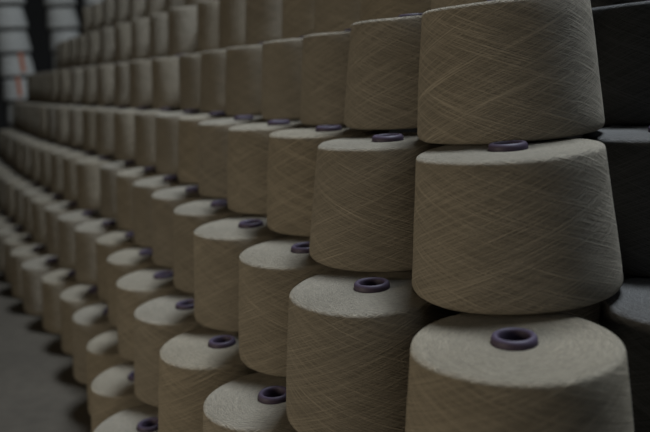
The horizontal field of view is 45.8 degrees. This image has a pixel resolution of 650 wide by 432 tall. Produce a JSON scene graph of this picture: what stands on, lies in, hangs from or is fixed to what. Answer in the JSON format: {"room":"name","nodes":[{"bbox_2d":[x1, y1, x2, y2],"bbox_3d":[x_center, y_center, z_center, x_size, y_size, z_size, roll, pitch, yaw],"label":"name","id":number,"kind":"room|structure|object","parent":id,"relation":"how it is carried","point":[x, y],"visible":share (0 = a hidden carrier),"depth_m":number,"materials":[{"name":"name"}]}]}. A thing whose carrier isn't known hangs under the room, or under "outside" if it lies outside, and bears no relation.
{"room":"textile factory","nodes":[
{"label":"textile factory","id":0,"kind":"room"},
{"bbox_2d":[0,0,257,129],"bbox_3d":[-3.389,-1.820,5.582,8.500,3.200,0.150,-9,12,-22],"label":"wall","id":1,"kind":"structure","parent":0,"point":[35,12],"depth_m":6.06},
{"bbox_2d":[0,129,412,431],"bbox_3d":[-1.427,0.512,1.672,8.500,0.100,10.000,-9,12,-22],"label":"floor","id":2,"kind":"structure","parent":0,"point":[40,391],"depth_m":1.80,"materials":[{"name":"concrete"}]},
{"bbox_2d":[0,217,20,228],"bbox_3d":[-1.253,0.084,3.112,0.206,0.150,0.206,-12,14,-36],"label":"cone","id":3,"kind":"object","parent":2,"relation":"on","point":[9,221],"visible":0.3,"depth_m":3.04,"materials":[{"name":"beige fabric"}]},
{"bbox_2d":[5,176,34,216],"bbox_3d":[-1.235,-0.089,3.225,0.207,0.150,0.205,6,15,40],"label":"cone","id":4,"kind":"object","parent":3,"relation":"on","point":[9,184],"visible":0.38,"depth_m":3.15,"materials":[{"name":"beige fabric"}]},
{"bbox_2d":[21,138,49,175],"bbox_3d":[-1.207,-0.261,3.333,0.207,0.150,0.207,-3,11,6],"label":"cone","id":5,"kind":"object","parent":4,"relation":"on","point":[25,145],"visible":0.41,"depth_m":3.26,"materials":[{"name":"beige fabric"}]},
{"bbox_2d":[46,103,73,140],"bbox_3d":[-1.079,-0.405,3.271,0.207,0.150,0.205,-4,11,-2],"label":"cone","id":6,"kind":"object","parent":5,"relation":"on","point":[51,113],"visible":0.28,"depth_m":3.20,"materials":[{"name":"beige fabric"}]},
{"bbox_2d":[58,67,80,103],"bbox_3d":[-1.064,-0.573,3.363,0.204,0.150,0.206,0,12,20],"label":"cone","id":7,"kind":"object","parent":6,"relation":"on","point":[63,75],"visible":0.32,"depth_m":3.28,"materials":[{"name":"beige fabric"}]},
{"bbox_2d":[77,35,86,66],"bbox_3d":[-1.020,-0.748,3.482,0.206,0.150,0.204,3,13,30],"label":"cone","id":8,"kind":"object","parent":7,"relation":"on","point":[81,39],"visible":0.12,"depth_m":3.41,"materials":[{"name":"beige fabric"}]},
{"bbox_2d":[91,2,101,31],"bbox_3d":[-0.988,-0.921,3.589,0.206,0.150,0.206,-14,15,-40],"label":"cone","id":9,"kind":"object","parent":8,"relation":"on","point":[96,8],"visible":0.17,"depth_m":3.51,"materials":[{"name":"beige fabric"}]},
{"bbox_2d":[0,225,26,271],"bbox_3d":[-1.149,0.114,2.925,0.208,0.151,0.208,-5,11,-4],"label":"cone","id":10,"kind":"object","parent":2,"relation":"on","point":[7,232],"visible":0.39,"depth_m":2.84,"materials":[{"name":"beige fabric"}]},
{"bbox_2d":[14,181,43,224],"bbox_3d":[-1.124,-0.059,3.040,0.204,0.150,0.206,-12,14,-36],"label":"cone","id":11,"kind":"object","parent":10,"relation":"on","point":[19,189],"visible":0.38,"depth_m":2.97,"materials":[{"name":"beige fabric"}]},
{"bbox_2d":[30,141,59,180],"bbox_3d":[-1.102,-0.231,3.149,0.204,0.150,0.205,-3,11,3],"label":"cone","id":12,"kind":"object","parent":11,"relation":"on","point":[34,148],"visible":0.37,"depth_m":3.08,"materials":[{"name":"beige fabric"}]},
{"bbox_2d":[55,103,85,143],"bbox_3d":[-0.977,-0.375,3.084,0.204,0.150,0.206,-2,11,10],"label":"cone","id":13,"kind":"object","parent":12,"relation":"on","point":[62,112],"visible":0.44,"depth_m":3.00,"materials":[{"name":"beige fabric"}]},
{"bbox_2d":[70,65,96,103],"bbox_3d":[-0.952,-0.544,3.179,0.206,0.150,0.206,-7,11,-14],"label":"cone","id":14,"kind":"object","parent":13,"relation":"on","point":[76,74],"visible":0.28,"depth_m":3.10,"materials":[{"name":"beige fabric"}]},
{"bbox_2d":[86,31,99,65],"bbox_3d":[-0.919,-0.718,3.293,0.207,0.150,0.207,-8,12,-20],"label":"cone","id":15,"kind":"object","parent":14,"relation":"on","point":[92,38],"visible":0.25,"depth_m":3.21,"materials":[{"name":"beige fabric"}]},
{"bbox_2d":[102,0,114,27],"bbox_3d":[-0.884,-0.890,3.402,0.208,0.151,0.208,-7,12,-13],"label":"cone","id":16,"kind":"object","parent":15,"relation":"on","point":[108,19],"visible":0.21,"depth_m":3.32,"materials":[{"name":"beige fabric"}]},
{"bbox_2d":[4,233,39,282],"bbox_3d":[-1.035,0.143,2.740,0.207,0.150,0.205,-8,12,-22],"label":"cone","id":17,"kind":"object","parent":2,"relation":"on","point":[12,243],"visible":0.35,"depth_m":2.67,"materials":[{"name":"beige fabric"}]},
{"bbox_2d":[23,187,57,233],"bbox_3d":[-1.015,-0.030,2.853,0.207,0.150,0.207,-3,11,3],"label":"cone","id":18,"kind":"object","parent":17,"relation":"on","point":[28,195],"visible":0.35,"depth_m":2.78,"materials":[{"name":"beige fabric"}]},
{"bbox_2d":[39,144,73,186],"bbox_3d":[-0.994,-0.201,2.962,0.204,0.150,0.206,1,12,26],"label":"cone","id":19,"kind":"object","parent":18,"relation":"on","point":[44,152],"visible":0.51,"depth_m":2.89,"materials":[{"name":"beige fabric"}]},
{"bbox_2d":[69,104,99,146],"bbox_3d":[-0.863,-0.346,2.900,0.207,0.150,0.207,-2,11,9],"label":"cone","id":20,"kind":"object","parent":19,"relation":"on","point":[75,113],"visible":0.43,"depth_m":2.82,"materials":[{"name":"beige fabric"}]},
{"bbox_2d":[83,64,102,104],"bbox_3d":[-0.838,-0.515,2.995,0.208,0.150,0.208,-3,11,4],"label":"cone","id":21,"kind":"object","parent":20,"relation":"on","point":[89,73],"visible":0.28,"depth_m":2.92,"materials":[{"name":"beige fabric"}]},
{"bbox_2d":[99,27,114,64],"bbox_3d":[-0.810,-0.688,3.106,0.205,0.150,0.204,-3,12,4],"label":"cone","id":22,"kind":"object","parent":21,"relation":"on","point":[106,35],"visible":0.16,"depth_m":3.02,"materials":[{"name":"beige fabric"}]},
{"bbox_2d":[114,0,127,24],"bbox_3d":[-0.779,-0.860,3.214,0.207,0.150,0.205,-9,12,-22],"label":"cone","id":23,"kind":"object","parent":22,"relation":"on","point":[120,6],"visible":0.2,"depth_m":3.14,"materials":[{"name":"beige fabric"}]},
{"bbox_2d":[50,147,87,193],"bbox_3d":[-0.888,-0.172,2.777,0.206,0.150,0.206,3,13,30],"label":"cone","id":24,"kind":"object","parent":18,"relation":"on","point":[56,156],"visible":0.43,"depth_m":2.70,"materials":[{"name":"beige fabric"}]},
{"bbox_2d":[82,104,115,150],"bbox_3d":[-0.755,-0.317,2.713,0.204,0.150,0.205,-9,12,-24],"label":"cone","id":25,"kind":"object","parent":24,"relation":"on","point":[88,114],"visible":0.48,"depth_m":2.64,"materials":[{"name":"beige fabric"}]},
{"bbox_2d":[96,62,122,105],"bbox_3d":[-0.733,-0.486,2.810,0.207,0.150,0.205,-12,14,-36],"label":"cone","id":26,"kind":"object","parent":25,"relation":"on","point":[105,72],"visible":0.34,"depth_m":2.73,"materials":[{"name":"beige fabric"}]},
{"bbox_2d":[114,23,131,62],"bbox_3d":[-0.700,-0.659,2.921,0.205,0.150,0.206,-1,12,14],"label":"cone","id":27,"kind":"object","parent":26,"relation":"on","point":[122,32],"visible":0.16,"depth_m":2.84,"materials":[{"name":"beige fabric"}]},
{"bbox_2d":[128,0,144,22],"bbox_3d":[-0.675,-0.830,3.027,0.204,0.150,0.206,4,14,35],"label":"cone","id":28,"kind":"object","parent":27,"relation":"on","point":[136,8],"visible":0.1,"depth_m":2.95,"materials":[{"name":"beige fabric"}]},
{"bbox_2d":[10,243,52,298],"bbox_3d":[-0.936,0.174,2.549,0.204,0.150,0.206,-6,11,-9],"label":"cone","id":29,"kind":"object","parent":2,"relation":"on","point":[20,255],"visible":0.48,"depth_m":2.48,"materials":[{"name":"beige fabric"}]},
{"bbox_2d":[31,193,67,243],"bbox_3d":[-0.912,0.001,2.665,0.204,0.150,0.205,-9,12,-22],"label":"cone","id":30,"kind":"object","parent":29,"relation":"on","point":[38,204],"visible":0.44,"depth_m":2.59,"materials":[{"name":"beige fabric"}]},
{"bbox_2d":[21,255,63,315],"bbox_3d":[-0.825,0.203,2.367,0.207,0.150,0.208,-11,13,-32],"label":"cone","id":31,"kind":"object","parent":2,"relation":"on","point":[33,270],"visible":0.47,"depth_m":2.28,"materials":[{"name":"beige fabric"}]},
{"bbox_2d":[44,201,83,254],"bbox_3d":[-0.799,0.030,2.482,0.206,0.150,0.204,1,12,25],"label":"cone","id":32,"kind":"object","parent":31,"relation":"on","point":[52,212],"visible":0.34,"depth_m":2.41,"materials":[{"name":"beige fabric"}]},
{"bbox_2d":[63,151,104,200],"bbox_3d":[-0.779,-0.142,2.590,0.208,0.150,0.208,-1,12,16],"label":"cone","id":33,"kind":"object","parent":32,"relation":"on","point":[69,171],"visible":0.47,"depth_m":2.51,"materials":[{"name":"beige fabric"}]},
{"bbox_2d":[95,105,130,154],"bbox_3d":[-0.652,-0.286,2.524,0.204,0.150,0.206,-11,13,-30],"label":"cone","id":34,"kind":"object","parent":33,"relation":"on","point":[104,130],"visible":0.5,"depth_m":2.44,"materials":[{"name":"beige fabric"}]},
{"bbox_2d":[114,59,145,106],"bbox_3d":[-0.620,-0.456,2.624,0.206,0.150,0.204,-14,15,-40],"label":"cone","id":35,"kind":"object","parent":34,"relation":"on","point":[121,70],"visible":0.23,"depth_m":2.55,"materials":[{"name":"beige fabric"}]},
{"bbox_2d":[131,18,149,60],"bbox_3d":[-0.591,-0.629,2.737,0.206,0.150,0.206,2,13,29],"label":"cone","id":36,"kind":"object","parent":35,"relation":"on","point":[139,27],"visible":0.16,"depth_m":2.66,"materials":[{"name":"beige fabric"}]},
{"bbox_2d":[145,0,164,17],"bbox_3d":[-0.563,-0.801,2.842,0.207,0.150,0.207,1,12,24],"label":"cone","id":37,"kind":"object","parent":36,"relation":"on","point":[151,6],"visible":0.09,"depth_m":2.76,"materials":[{"name":"beige fabric"}]},
{"bbox_2d":[149,13,168,58],"bbox_3d":[-0.486,-0.601,2.558,0.208,0.150,0.208,-6,11,-8],"label":"cone","id":38,"kind":"object","parent":35,"relation":"on","point":[158,27],"visible":0.2,"depth_m":2.48,"materials":[{"name":"beige fabric"}]},
{"bbox_2d":[41,268,83,333],"bbox_3d":[-0.701,0.230,2.186,0.205,0.150,0.204,-6,11,-10],"label":"cone","id":39,"kind":"object","parent":2,"relation":"on","point":[54,283],"visible":0.38,"depth_m":2.11,"materials":[{"name":"beige fabric"}]},
{"bbox_2d":[58,210,104,268],"bbox_3d":[-0.694,0.060,2.293,0.206,0.150,0.206,1,12,23],"label":"cone","id":40,"kind":"object","parent":39,"relation":"on","point":[67,223],"visible":0.46,"depth_m":2.22,"materials":[{"name":"beige fabric"}]},
{"bbox_2d":[75,155,125,209],"bbox_3d":[-0.676,-0.111,2.402,0.207,0.150,0.205,0,12,20],"label":"cone","id":41,"kind":"object","parent":40,"relation":"on","point":[87,169],"visible":0.48,"depth_m":2.32,"materials":[{"name":"beige fabric"}]},
{"bbox_2d":[113,106,158,159],"bbox_3d":[-0.543,-0.257,2.342,0.206,0.150,0.206,-4,11,3],"label":"cone","id":42,"kind":"object","parent":41,"relation":"on","point":[123,120],"visible":0.48,"depth_m":2.26,"materials":[{"name":"beige fabric"}]},
{"bbox_2d":[129,57,161,107],"bbox_3d":[-0.520,-0.426,2.437,0.207,0.150,0.207,4,14,36],"label":"cone","id":43,"kind":"object","parent":42,"relation":"on","point":[140,83],"visible":0.29,"depth_m":2.35,"materials":[{"name":"beige fabric"}]},
{"bbox_2d":[167,5,196,56],"bbox_3d":[-0.387,-0.572,2.377,0.205,0.150,0.207,-4,11,2],"label":"cone","id":44,"kind":"object","parent":43,"relation":"on","point":[181,21],"visible":0.34,"depth_m":2.29,"materials":[{"name":"beige fabric"}]},
{"bbox_2d":[60,284,107,354],"bbox_3d":[-0.586,0.259,2.006,0.204,0.150,0.206,-4,11,-2],"label":"cone","id":45,"kind":"object","parent":2,"relation":"on","point":[74,299],"visible":0.28,"depth_m":1.94,"materials":[{"name":"beige fabric"}]},
{"bbox_2d":[75,218,121,284],"bbox_3d":[-0.585,0.088,2.113,0.208,0.150,0.208,-11,13,-31],"label":"cone","id":46,"kind":"object","parent":45,"relation":"on","point":[86,234],"visible":0.47,"depth_m":2.03,"materials":[{"name":"beige fabric"}]},
{"bbox_2d":[100,160,146,218],"bbox_3d":[-0.551,-0.085,2.228,0.206,0.150,0.204,4,14,37],"label":"cone","id":47,"kind":"object","parent":46,"relation":"on","point":[108,172],"visible":0.38,"depth_m":2.15,"materials":[{"name":"beige fabric"}]},
{"bbox_2d":[134,107,183,166],"bbox_3d":[-0.434,-0.227,2.156,0.208,0.150,0.208,-9,13,-25],"label":"cone","id":48,"kind":"object","parent":47,"relation":"on","point":[144,121],"visible":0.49,"depth_m":2.08,"materials":[{"name":"beige fabric"}]},
{"bbox_2d":[151,54,182,108],"bbox_3d":[-0.410,-0.397,2.254,0.205,0.150,0.204,-11,13,-31],"label":"cone","id":49,"kind":"object","parent":48,"relation":"on","point":[164,70],"visible":0.41,"depth_m":2.17,"materials":[{"name":"beige fabric"}]},
{"bbox_2d":[197,0,218,52],"bbox_3d":[-0.270,-0.546,2.208,0.206,0.150,0.204,0,12,22],"label":"cone","id":50,"kind":"object","parent":49,"relation":"on","point":[208,10],"visible":0.25,"depth_m":2.13,"materials":[{"name":"beige fabric"}]},
{"bbox_2d":[179,53,200,109],"bbox_3d":[-0.297,-0.371,2.084,0.206,0.150,0.204,3,13,32],"label":"cone","id":51,"kind":"object","parent":48,"relation":"on","point":[189,64],"visible":0.19,"depth_m":2.01,"materials":[{"name":"beige fabric"}]},
{"bbox_2d":[218,0,244,49],"bbox_3d":[-0.180,-0.513,2.014,0.207,0.150,0.207,7,16,44],"label":"cone","id":52,"kind":"object","parent":51,"relation":"on","point":[231,16],"visible":0.2,"depth_m":1.94,"materials":[{"name":"beige fabric"}]},
{"bbox_2d":[96,230,138,300],"bbox_3d":[-0.475,0.116,1.938,0.205,0.150,0.206,-6,11,-9],"label":"cone","id":53,"kind":"object","parent":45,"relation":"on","point":[108,244],"visible":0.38,"depth_m":1.87,"materials":[{"name":"beige fabric"}]},
{"bbox_2d":[116,166,173,230],"bbox_3d":[-0.452,-0.055,2.041,0.207,0.151,0.207,-14,15,-40],"label":"cone","id":54,"kind":"object","parent":53,"relation":"on","point":[125,179],"visible":0.42,"depth_m":1.97,"materials":[{"name":"beige fabric"}]},
{"bbox_2d":[155,109,209,173],"bbox_3d":[-0.332,-0.195,1.959,0.207,0.150,0.205,-13,14,-39],"label":"cone","id":55,"kind":"object","parent":54,"relation":"on","point":[166,124],"visible":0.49,"depth_m":1.88,"materials":[{"name":"beige fabric"}]},
{"bbox_2d":[200,49,225,111],"bbox_3d":[-0.209,-0.338,1.887,0.206,0.150,0.206,-14,15,-43],"label":"cone","id":56,"kind":"object","parent":55,"relation":"on","point":[213,63],"visible":0.24,"depth_m":1.81,"materials":[{"name":"beige fabric"}]},
{"bbox_2d":[245,0,281,45],"bbox_3d":[-0.091,-0.479,1.810,0.204,0.150,0.205,-7,12,-14],"label":"cone","id":57,"kind":"object","parent":56,"relation":"on","point":[263,18],"visible":0.26,"depth_m":1.73,"materials":[{"name":"beige fabric"}]},
{"bbox_2d":[72,302,116,383],"bbox_3d":[-0.495,0.290,1.815,0.206,0.150,0.206,-14,15,-41],"label":"cone","id":58,"kind":"object","parent":2,"relation":"on","point":[92,321],"visible":0.28,"depth_m":1.74,"materials":[{"name":"beige fabric"}]},
{"bbox_2d":[107,246,158,326],"bbox_3d":[-0.391,0.151,1.735,0.206,0.150,0.204,-1,12,16],"label":"cone","id":59,"kind":"object","parent":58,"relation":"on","point":[121,263],"visible":0.32,"depth_m":1.67,"materials":[{"name":"beige fabric"}]},
{"bbox_2d":[133,174,195,247],"bbox_3d":[-0.358,-0.020,1.835,0.205,0.150,0.204,-3,11,7],"label":"cone","id":60,"kind":"object","parent":59,"relation":"on","point":[143,189],"visible":0.39,"depth_m":1.76,"materials":[{"name":"beige fabric"}]},
{"bbox_2d":[178,111,234,183],"bbox_3d":[-0.240,-0.164,1.770,0.204,0.150,0.206,5,14,38],"label":"cone","id":61,"kind":"object","parent":60,"relation":"on","point":[187,125],"visible":0.38,"depth_m":1.70,"materials":[{"name":"beige fabric"}]},
{"bbox_2d":[225,42,263,115],"bbox_3d":[-0.119,-0.303,1.682,0.208,0.150,0.208,4,14,34],"label":"cone","id":62,"kind":"object","parent":61,"relation":"on","point":[243,73],"visible":0.29,"depth_m":1.60,"materials":[{"name":"beige fabric"}]},
{"bbox_2d":[281,0,314,39],"bbox_3d":[0.008,-0.445,1.609,0.206,0.151,0.203,-12,14,-35],"label":"cone","id":63,"kind":"object","parent":62,"relation":"on","point":[297,15],"visible":0.16,"depth_m":1.54,"materials":[{"name":"beige fabric"}]},
{"bbox_2d":[151,184,211,267],"bbox_3d":[-0.269,0.013,1.639,0.205,0.150,0.206,-4,11,1],"label":"cone","id":64,"kind":"object","parent":59,"relation":"on","point":[164,202],"visible":0.38,"depth_m":1.57,"materials":[{"name":"beige fabric"}]},
{"bbox_2d":[198,115,270,197],"bbox_3d":[-0.159,-0.127,1.560,0.208,0.150,0.207,0,12,18],"label":"cone","id":65,"kind":"object","parent":64,"relation":"on","point":[212,134],"visible":0.48,"depth_m":1.49,"materials":[{"name":"beige fabric"}]},
{"bbox_2d":[87,329,130,414],"bbox_3d":[-0.403,0.324,1.615,0.197,0.150,0.198,0,12,20],"label":"cone","id":66,"kind":"object","parent":2,"relation":"on","point":[103,354],"visible":0.2,"depth_m":1.55,"materials":[{"name":"beige fabric"}]},
{"bbox_2d":[116,266,183,361],"bbox_3d":[-0.313,0.186,1.531,0.207,0.151,0.207,-4,11,-1],"label":"cone","id":67,"kind":"object","parent":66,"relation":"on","point":[134,289],"visible":0.44,"depth_m":1.47,"materials":[{"name":"beige fabric"}]},
{"bbox_2d":[173,198,255,293],"bbox_3d":[-0.188,0.046,1.444,0.206,0.150,0.206,-13,14,-37],"label":"cone","id":68,"kind":"object","parent":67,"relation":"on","point":[188,217],"visible":0.41,"depth_m":1.38,"materials":[{"name":"beige fabric"}]},
{"bbox_2d":[227,119,315,214],"bbox_3d":[-0.077,-0.095,1.369,0.204,0.150,0.205,-14,15,-43],"label":"cone","id":69,"kind":"object","parent":68,"relation":"on","point":[248,144],"visible":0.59,"depth_m":1.29,"materials":[{"name":"beige fabric"}]},
{"bbox_2d":[261,36,303,119],"bbox_3d":[-0.024,-0.267,1.470,0.207,0.150,0.205,-11,13,-31],"label":"cone","id":70,"kind":"object","parent":69,"relation":"on","point":[281,59],"visible":0.32,"depth_m":1.39,"materials":[{"name":"beige fabric"}]},
{"bbox_2d":[91,361,145,431],"bbox_3d":[-0.334,0.359,1.414,0.198,0.150,0.198,4,14,35],"label":"cone","id":71,"kind":"object","parent":2,"relation":"on","point":[113,390],"visible":0.3,"depth_m":1.35,"materials":[{"name":"beige fabric"}]},
{"bbox_2d":[134,292,204,406],"bbox_3d":[-0.231,0.221,1.329,0.204,0.150,0.205,-14,15,-41],"label":"cone","id":72,"kind":"object","parent":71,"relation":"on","point":[157,321],"visible":0.48,"depth_m":1.26,"materials":[{"name":"beige fabric"}]},
{"bbox_2d":[94,404,157,431],"bbox_3d":[-0.268,0.395,1.214,0.204,0.150,0.206,-3,11,5],"label":"cone","id":73,"kind":"object","parent":2,"relation":"on","point":[142,418],"visible":0.56,"depth_m":1.22,"materials":[{"name":"beige fabric"}]},
{"bbox_2d":[158,327,257,431],"bbox_3d":[-0.146,0.253,1.138,0.212,0.150,0.211,-6,11,-9],"label":"cone","id":74,"kind":"object","parent":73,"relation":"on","point":[193,364],"visible":0.58,"depth_m":1.06,"materials":[{"name":"beige fabric"}]},
{"bbox_2d":[194,215,292,331],"bbox_3d":[-0.113,0.082,1.241,0.208,0.150,0.208,3,13,30],"label":"cone","id":75,"kind":"object","parent":74,"relation":"on","point":[218,245],"visible":0.48,"depth_m":1.17,"materials":[{"name":"beige fabric"}]},
{"bbox_3d":[-1.464,0.023,3.487,0.205,0.150,0.204,-2,11,10],"label":"cone","id":76,"kind":"object","parent":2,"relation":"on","visible":0},
{"bbox_2d":[0,172,24,209],"bbox_3d":[-1.340,-0.119,3.411,0.208,0.150,0.208,-10,13,-29],"label":"cone","id":77,"kind":"object","parent":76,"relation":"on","point":[3,178],"visible":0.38,"depth_m":3.34,"materials":[{"name":"beige fabric"}]},
{"bbox_3d":[-1.562,-0.008,3.676,0.208,0.150,0.207,0,12,20],"label":"cone","id":78,"kind":"object","parent":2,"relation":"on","visible":0},
{"bbox_2d":[0,168,18,175],"bbox_3d":[-1.438,-0.149,3.599,0.206,0.150,0.206,-11,13,-33],"label":"cone","id":79,"kind":"object","parent":78,"relation":"on","point":[9,170],"visible":0.2,"depth_m":3.53,"materials":[{"name":"beige fabric"}]},
{"bbox_2d":[15,136,40,171],"bbox_3d":[-1.312,-0.291,3.523,0.204,0.150,0.206,-4,11,2],"label":"cone","id":80,"kind":"object","parent":79,"relation":"on","point":[18,141],"visible":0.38,"depth_m":3.45,"materials":[{"name":"beige fabric"}]},
{"bbox_2d":[38,102,59,137],"bbox_3d":[-1.184,-0.436,3.459,0.208,0.150,0.208,-10,13,-29],"label":"cone","id":81,"kind":"object","parent":80,"relation":"on","point":[42,110],"visible":0.32,"depth_m":3.38,"materials":[{"name":"beige fabric"}]},
{"bbox_2d":[49,68,70,102],"bbox_3d":[-1.172,-0.603,3.551,0.204,0.150,0.205,-4,11,0],"label":"cone","id":82,"kind":"object","parent":81,"relation":"on","point":[53,75],"visible":0.26,"depth_m":3.47,"materials":[{"name":"beige fabric"}]},
{"bbox_3d":[-0.178,0.427,1.020,0.204,0.150,0.205,4,14,36],"label":"cone","id":83,"kind":"object","parent":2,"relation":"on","visible":0},
{"bbox_2d":[203,372,296,431],"bbox_3d":[-0.056,0.286,0.944,0.198,0.150,0.199,-4,11,-1],"label":"cone","id":84,"kind":"object","parent":83,"relation":"on","point":[256,402],"visible":0.57,"depth_m":0.91,"materials":[{"name":"beige fabric"}]},
{"bbox_2d":[239,236,338,376],"bbox_3d":[-0.021,0.112,1.056,0.205,0.150,0.207,5,15,40],"label":"cone","id":85,"kind":"object","parent":84,"relation":"on","point":[269,271],"visible":0.34,"depth_m":0.98,"materials":[{"name":"beige fabric"}]},
{"bbox_2d":[267,125,388,236],"bbox_3d":[0.010,-0.063,1.182,0.209,0.150,0.210,-12,14,-37],"label":"cone","id":86,"kind":"object","parent":85,"relation":"on","point":[292,153],"visible":0.55,"depth_m":1.11,"materials":[{"name":"beige fabric"}]},
{"bbox_2d":[300,29,350,125],"bbox_3d":[0.056,-0.235,1.280,0.204,0.150,0.206,-5,11,-4],"label":"cone","id":87,"kind":"object","parent":86,"relation":"on","point":[324,55],"visible":0.34,"depth_m":1.21,"materials":[{"name":"beige fabric"}]},
{"bbox_2d":[314,0,359,33],"bbox_3d":[0.078,-0.412,1.417,0.206,0.150,0.206,-3,11,5],"label":"cone","id":88,"kind":"object","parent":87,"relation":"on","point":[329,15],"visible":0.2,"depth_m":1.35,"materials":[{"name":"beige fabric"}]},
{"bbox_2d":[286,269,460,431],"bbox_3d":[0.057,0.145,0.864,0.214,0.151,0.215,-7,12,-15],"label":"cone","id":89,"kind":"object","parent":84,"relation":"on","point":[351,334],"visible":0.77,"depth_m":0.78,"materials":[{"name":"beige fabric"}]},
{"bbox_2d":[309,132,450,271],"bbox_3d":[0.083,-0.028,0.982,0.218,0.150,0.218,6,15,40],"label":"cone","id":90,"kind":"object","parent":89,"relation":"on","point":[362,220],"visible":0.76,"depth_m":0.90,"materials":[{"name":"beige fabric"}]},
{"bbox_2d":[344,13,422,129],"bbox_3d":[0.126,-0.207,1.085,0.208,0.150,0.208,-4,11,-1],"label":"cone","id":91,"kind":"object","parent":90,"relation":"on","point":[381,93],"visible":0.6,"depth_m":1.01,"materials":[{"name":"beige fabric"}]},
{"bbox_2d":[360,0,430,21],"bbox_3d":[0.154,-0.385,1.224,0.208,0.151,0.208,2,13,29],"label":"cone","id":92,"kind":"object","parent":91,"relation":"on","point":[369,9],"visible":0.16,"depth_m":1.16,"materials":[{"name":"beige fabric"}]},
{"bbox_3d":[0.109,0.430,0.907,0.205,0.150,0.204,-8,12,-18],"label":"cone","id":93,"kind":"object","parent":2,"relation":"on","visible":0},
{"bbox_3d":[0.227,0.289,0.826,0.204,0.150,0.206,-9,12,-25],"label":"cone","id":94,"kind":"object","parent":93,"relation":"on","visible":0},
{"bbox_2d":[405,312,633,431],"bbox_3d":[0.169,0.175,0.677,0.206,0.150,0.206,-11,13,-30],"label":"cone","id":95,"kind":"object","parent":94,"relation":"on","point":[469,372],"visible":0.95,"depth_m":0.61,"materials":[{"name":"beige fabric"}]},
{"bbox_2d":[412,138,622,314],"bbox_3d":[0.194,-0.001,0.797,0.213,0.153,0.213,-4,11,-1],"label":"cone","id":96,"kind":"object","parent":95,"relation":"on","point":[508,227],"visible":0.97,"depth_m":0.71,"materials":[{"name":"beige fabric"}]},
{"bbox_2d":[417,0,604,144],"bbox_3d":[0.212,-0.172,0.893,0.213,0.157,0.214,1,12,22],"label":"cone","id":97,"kind":"object","parent":96,"relation":"on","point":[490,71],"visible":1,"depth_m":0.81,"materials":[{"name":"beige fabric"}]},
{"bbox_2d":[599,276,649,431],"bbox_3d":[0.366,0.146,0.753,0.206,0.150,0.206,-4,11,0],"label":"cone","id":98,"kind":"object","parent":94,"relation":"on","point":[626,314],"visible":0.41,"depth_m":0.71,"materials":[{"name":"grey fabric"}]},
{"bbox_2d":[582,125,649,276],"bbox_3d":[0.388,-0.029,0.876,0.206,0.150,0.205,-13,14,-37],"label":"cone","id":99,"kind":"object","parent":98,"relation":"on","point":[627,146],"visible":0.57,"depth_m":0.81,"materials":[{"name":"grey fabric"}]},
{"bbox_2d":[592,0,649,124],"bbox_3d":[0.429,-0.201,0.979,0.206,0.150,0.206,-2,11,8],"label":"cone","id":100,"kind":"object","parent":99,"relation":"on","point":[622,31],"visible":0.64,"depth_m":0.92,"materials":[{"name":"grey fabric"}]},
{"bbox_3d":[0.142,0.256,1.021,0.208,0.150,0.208,-4,11,1],"label":"cone","id":101,"kind":"object","parent":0,"visible":0},
{"bbox_2d":[554,274,633,324],"bbox_3d":[0.281,0.113,0.948,0.206,0.150,0.205,1,12,23],"label":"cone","id":102,"kind":"object","parent":101,"relation":"on","point":[591,313],"visible":0.02,"depth_m":0.85,"materials":[{"name":"grey fabric"}]},
{"bbox_3d":[-1.711,-0.887,5.175,0.206,0.144,0.206,-9,12,-22],"label":"cone","id":103,"kind":"object","parent":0,"visible":0},
{"bbox_2d":[53,54,55,70],"bbox_3d":[-1.719,-1.030,5.151,0.206,0.144,0.206,-9,12,-22],"label":"cone","id":104,"kind":"object","parent":103,"relation":"on","point":[54,61],"visible":0.09,"depth_m":5.09,"materials":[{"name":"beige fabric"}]},
{"bbox_2d":[50,28,78,51],"bbox_3d":[-1.727,-1.173,5.124,0.207,0.144,0.205,-9,12,-22],"label":"cone","id":105,"kind":"object","parent":104,"relation":"on","point":[58,36],"visible":0.63,"depth_m":5.04,"materials":[{"name":"grey fabric"}]},
{"bbox_2d":[47,6,78,29],"bbox_3d":[-1.740,-1.314,5.095,0.206,0.144,0.206,-9,12,-22],"label":"cone","id":106,"kind":"object","parent":105,"relation":"on","point":[58,18],"visible":1,"depth_m":5.02,"materials":[{"name":"grey fabric"}]},
{"bbox_3d":[-1.905,-0.524,4.910,0.206,0.144,0.206,-9,12,-22],"label":"cone","id":107,"kind":"object","parent":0,"visible":0},
{"bbox_2d":[7,99,24,123],"bbox_3d":[-1.909,-0.666,4.878,0.207,0.144,0.209,-9,12,-22],"label":"cone","id":108,"kind":"object","parent":107,"relation":"on","point":[9,107],"visible":0.27,"depth_m":4.81,"materials":[{"name":"grey fabric"}]},
{"bbox_2d":[3,76,26,100],"bbox_3d":[-1.925,-0.807,4.847,0.206,0.144,0.210,-9,12,-22],"label":"cone","id":109,"kind":"object","parent":108,"relation":"on","point":[14,89],"visible":0.76,"depth_m":4.76,"materials":[{"name":"grey fabric"}]},
{"bbox_2d":[0,52,34,76],"bbox_3d":[-1.934,-0.950,4.824,0.206,0.144,0.208,-9,12,-22],"label":"cone","id":110,"kind":"object","parent":109,"relation":"on","point":[16,64],"visible":0.93,"depth_m":4.75,"materials":[{"name":"grey fabric"}]},
{"bbox_2d":[0,29,31,53],"bbox_3d":[-1.946,-1.092,4.797,0.207,0.144,0.205,-9,12,-22],"label":"cone","id":111,"kind":"object","parent":110,"relation":"on","point":[11,41],"visible":0.98,"depth_m":4.72,"materials":[{"name":"grey fabric"}]},
{"bbox_2d":[0,5,27,29],"bbox_3d":[-1.958,-1.234,4.769,0.206,0.144,0.206,-9,12,-22],"label":"cone","id":112,"kind":"object","parent":111,"relation":"on","point":[10,17],"visible":0.98,"depth_m":4.70,"materials":[{"name":"grey fabric"}]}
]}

